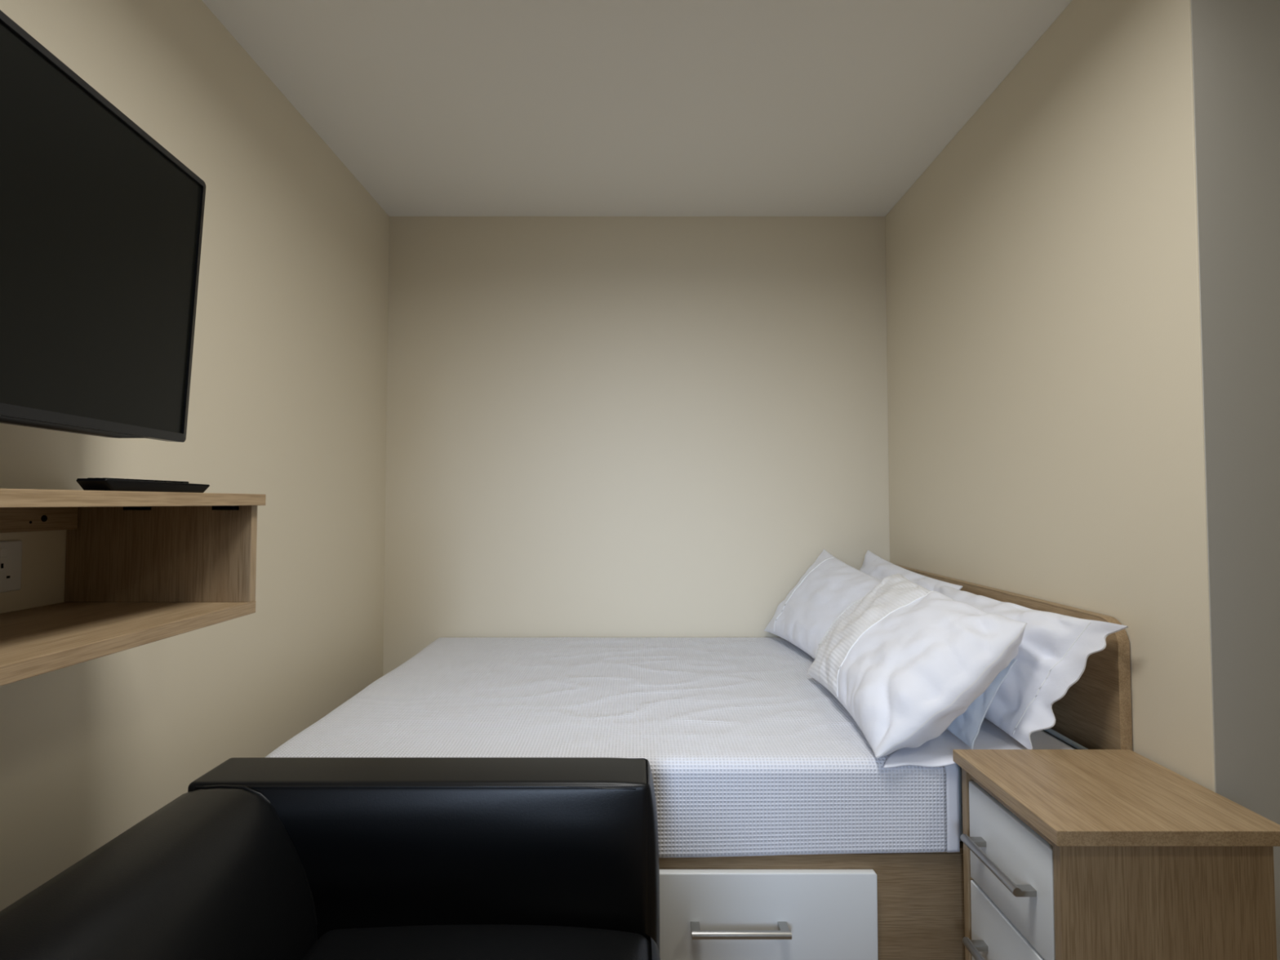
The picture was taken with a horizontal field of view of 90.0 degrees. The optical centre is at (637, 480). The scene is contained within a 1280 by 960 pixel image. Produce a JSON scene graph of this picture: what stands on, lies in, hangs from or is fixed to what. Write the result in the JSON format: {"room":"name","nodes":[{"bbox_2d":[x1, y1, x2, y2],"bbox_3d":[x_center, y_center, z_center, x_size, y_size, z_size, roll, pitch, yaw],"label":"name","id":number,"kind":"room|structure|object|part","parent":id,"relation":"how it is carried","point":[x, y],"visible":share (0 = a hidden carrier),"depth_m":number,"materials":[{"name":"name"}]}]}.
{"room":"hotel room","nodes":[
{"label":"hotel room","id":0,"kind":"room"},
{"bbox_2d":[0,0,389,911],"bbox_3d":[-1.125,-0.019,0.516,0.100,2.400,4.430,0,-2,0],"label":"wall","id":1,"kind":"structure","parent":0,"point":[287,403],"depth_m":1.68,"materials":[{"name":"beige paint"}]},
{"bbox_2d":[0,540,22,592],"bbox_3d":[-1.069,0.145,1.037,0.012,0.086,0.146,0,-2,0],"label":"wall socket","id":2,"kind":"object","parent":1,"relation":"attached to","point":[11,551],"visible":1,"depth_m":1.09,"materials":[{"name":"white plastic"}]},
{"bbox_2d":[0,547,7,557],"bbox_3d":[-1.065,0.122,1.074,0.003,0.016,0.012,0,-2,0],"label":"switch","id":3,"kind":"object","parent":2,"relation":"attached to","point":[3,551],"depth_m":1.07,"materials":[{"name":"white plastic"}]},
{"bbox_2d":[0,9,205,442],"bbox_3d":[-0.933,-0.333,0.749,0.292,0.508,0.920,0,-2,-5],"label":"television","id":4,"kind":"object","parent":1,"relation":"attached to","point":[101,225],"visible":1,"depth_m":0.95,"materials":[{"name":"black plastic"}]},
{"bbox_2d":[0,488,266,686],"bbox_3d":[-0.892,0.117,0.559,0.363,0.225,1.325,0,-2,0],"label":"wall shelf","id":5,"kind":"object","parent":1,"relation":"attached to","point":[142,567],"visible":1,"depth_m":1.20,"materials":[{"name":"brown wood"}]},
{"bbox_2d":[75,477,209,493],"bbox_3d":[-0.763,0.010,1.002,0.043,0.019,0.220,0,-2,0],"label":"remote control","id":6,"kind":"object","parent":5,"relation":"on","point":[89,483],"visible":1,"depth_m":0.95,"materials":[{"name":"black plastic"}]},
{"bbox_3d":[-0.900,0.139,1.211,0.348,0.181,0.018,0,-2,0],"label":"panel","id":7,"kind":"part","parent":5,"relation":"part of","materials":[{"name":"brown wood"}]},
{"bbox_2d":[382,216,889,675],"bbox_3d":[-0.002,0.059,2.780,2.346,2.400,0.100,0,-2,0],"label":"wall","id":8,"kind":"structure","parent":0,"point":[597,426],"depth_m":2.74,"materials":[{"name":"beige paint"}]},
{"bbox_2d":[201,0,1072,216],"bbox_3d":[0.762,-1.269,0.560,3.875,0.100,4.630,0,-2,0],"label":"ceiling","id":9,"kind":"structure","parent":0,"point":[437,108],"depth_m":1.93,"materials":[{"name":"white paint"}]},
{"bbox_2d":[884,0,1215,792],"bbox_3d":[1.121,0.031,1.970,0.100,2.400,1.521,0,-2,0],"label":"wall","id":10,"kind":"structure","parent":0,"point":[1045,397],"depth_m":1.56,"materials":[{"name":"beige paint"}]},
{"bbox_2d":[1191,0,1279,959],"bbox_3d":[1.837,0.006,1.258,1.526,2.400,0.100,0,-2,0],"label":"wall","id":11,"kind":"structure","parent":0,"point":[1236,43],"depth_m":1.22,"materials":[{"name":"grey paint"}]},
{"bbox_3d":[0.763,1.230,0.472,3.875,0.100,4.630,0,-2,0],"label":"floor","id":12,"kind":"structure","parent":0,"visible":0},
{"bbox_2d":[0,757,660,959],"bbox_3d":[-0.400,0.870,0.905,0.892,0.650,0.766,0,-2,0],"label":"armchair","id":13,"kind":"object","parent":12,"relation":"on","point":[260,858],"visible":1,"depth_m":1.16,"materials":[{"name":"black leather"}]},
{"bbox_3d":[-0.704,0.791,0.908,0.284,0.488,0.508,0,-2,0],"label":"backrest","id":14,"kind":"part","parent":13,"relation":"part of","materials":[{"name":"black leather"}]},
{"bbox_3d":[-0.393,0.821,1.219,0.870,0.530,0.143,0,-2,0],"label":"arm","id":15,"kind":"part","parent":13,"relation":"part of","materials":[{"name":"black leather"}]},
{"bbox_2d":[301,924,660,959],"bbox_3d":[-0.268,0.841,0.906,0.628,0.157,0.498,0,-2,0],"label":"seat cushion","id":16,"kind":"object","parent":13,"relation":"on","point":[318,941],"depth_m":1.08,"materials":[{"name":"black leather"}]},
{"bbox_2d":[658,564,1132,959],"bbox_3d":[0.114,0.780,2.014,1.908,0.906,1.364,0,-2,0],"label":"bed","id":17,"kind":"object","parent":12,"relation":"on","point":[909,905],"visible":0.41,"depth_m":1.39,"materials":[{"name":"brown wood"}]},
{"bbox_3d":[0.216,0.949,1.350,0.207,0.016,0.048,0,-2,0],"label":"handle","id":18,"kind":"part","parent":17,"relation":"part of","materials":[{"name":"silver metal"}]},
{"bbox_3d":[0.215,0.994,1.381,0.601,0.294,0.018,0,-2,0],"label":"drawer","id":19,"kind":"part","parent":17,"relation":"part of","materials":[{"name":"white paint"}]},
{"bbox_3d":[0.100,1.000,1.401,1.880,0.365,0.020,0,-2,0],"label":"panel","id":20,"kind":"part","parent":17,"relation":"part of","materials":[{"name":"brown wood"}]},
{"bbox_3d":[0.100,0.818,1.424,1.880,0.020,0.046,0,-2,0],"label":"rail","id":21,"kind":"part","parent":17,"relation":"part of","materials":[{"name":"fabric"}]},
{"bbox_3d":[1.056,0.756,2.037,0.023,0.855,1.320,0,-2,0],"label":"headboard","id":22,"kind":"part","parent":17,"relation":"part of","materials":[{"name":"brown wood"}]},
{"bbox_2d":[956,728,1088,840],"bbox_3d":[0.100,0.732,2.047,1.876,0.194,1.276,0,-2,0],"label":"mattress","id":23,"kind":"object","parent":17,"relation":"on","point":[1050,731],"visible":0.06,"depth_m":1.42,"materials":[{"name":"white fabric"}]},
{"bbox_2d":[265,636,959,857],"bbox_3d":[-0.083,0.738,2.043,1.564,0.222,1.307,0,-2,0],"label":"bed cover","id":24,"kind":"object","parent":23,"relation":"on","point":[748,753],"visible":0.76,"depth_m":1.55,"materials":[{"name":"white fabric"}]},
{"bbox_2d":[764,549,881,659],"bbox_3d":[0.714,0.456,2.355,0.282,0.355,0.709,0,-2,-9],"label":"pillow","id":25,"kind":"object","parent":24,"relation":"on","point":[830,589],"visible":0.63,"depth_m":2.33,"materials":[{"name":"white fabric"}]},
{"bbox_2d":[806,573,1026,758],"bbox_3d":[0.700,0.452,1.741,0.371,0.320,0.729,0,-2,0],"label":"pillow","id":26,"kind":"object","parent":24,"relation":"on","point":[910,659],"visible":1,"depth_m":1.49,"materials":[{"name":"white fabric"}]},
{"bbox_2d":[883,717,1074,768],"bbox_3d":[0.757,0.636,2.009,0.455,0.020,1.260,0,-2,0],"label":"sheet","id":27,"kind":"object","parent":23,"relation":"on","point":[937,752],"visible":0.14,"depth_m":1.46,"materials":[{"name":"white fabric"}]},
{"bbox_2d":[858,550,962,591],"bbox_3d":[0.890,0.446,2.321,0.224,0.336,0.718,0,-2,0],"label":"pillow","id":28,"kind":"object","parent":27,"relation":"on","point":[874,566],"visible":0.14,"depth_m":2.34,"materials":[{"name":"white fabric"}]},
{"bbox_2d":[946,658,1017,749],"bbox_3d":[0.799,0.503,1.682,0.162,0.205,0.517,0,-2,-4],"label":"pillow","id":29,"kind":"object","parent":27,"relation":"on","point":[966,726],"visible":0.22,"depth_m":1.47,"materials":[{"name":"white fabric"}]},
{"bbox_2d":[933,584,1128,749],"bbox_3d":[0.922,0.463,1.707,0.209,0.293,0.782,0,-2,-5],"label":"pillow","id":30,"kind":"object","parent":27,"relation":"on","point":[1055,649],"visible":0.47,"depth_m":1.47,"materials":[{"name":"white fabric"}]},
{"bbox_2d":[952,749,1279,959],"bbox_3d":[0.858,0.890,1.198,0.408,0.630,0.344,0,-2,0],"label":"nightstand","id":31,"kind":"object","parent":12,"relation":"on","point":[1068,854],"visible":1,"depth_m":1.06,"materials":[{"name":"brown wood"}]},
{"bbox_3d":[0.871,0.908,1.353,0.352,0.604,0.018,0,-2,0],"label":"panel","id":32,"kind":"part","parent":31,"relation":"part of","materials":[{"name":"brown wood"}]},
{"bbox_3d":[0.675,0.926,1.199,0.042,0.016,0.182,0,-2,0],"label":"handle","id":33,"kind":"part","parent":31,"relation":"part of","materials":[{"name":"silver metal"}]},
{"bbox_3d":[0.675,0.723,1.206,0.042,0.016,0.182,0,-2,0],"label":"handle","id":34,"kind":"part","parent":31,"relation":"part of","materials":[{"name":"silver metal"}]},
{"bbox_3d":[0.858,0.931,1.202,0.324,0.198,0.271,0,-2,0],"label":"drawer","id":35,"kind":"part","parent":31,"relation":"part of","materials":[{"name":"white paint"}]},
{"bbox_3d":[0.858,0.727,1.209,0.324,0.198,0.271,0,-2,0],"label":"drawer","id":36,"kind":"part","parent":31,"relation":"part of","materials":[{"name":"white paint"}]},
{"bbox_3d":[0.871,0.897,1.052,0.352,0.604,0.018,0,-2,0],"label":"panel","id":37,"kind":"part","parent":31,"relation":"part of","materials":[{"name":"brown wood"}]}
]}

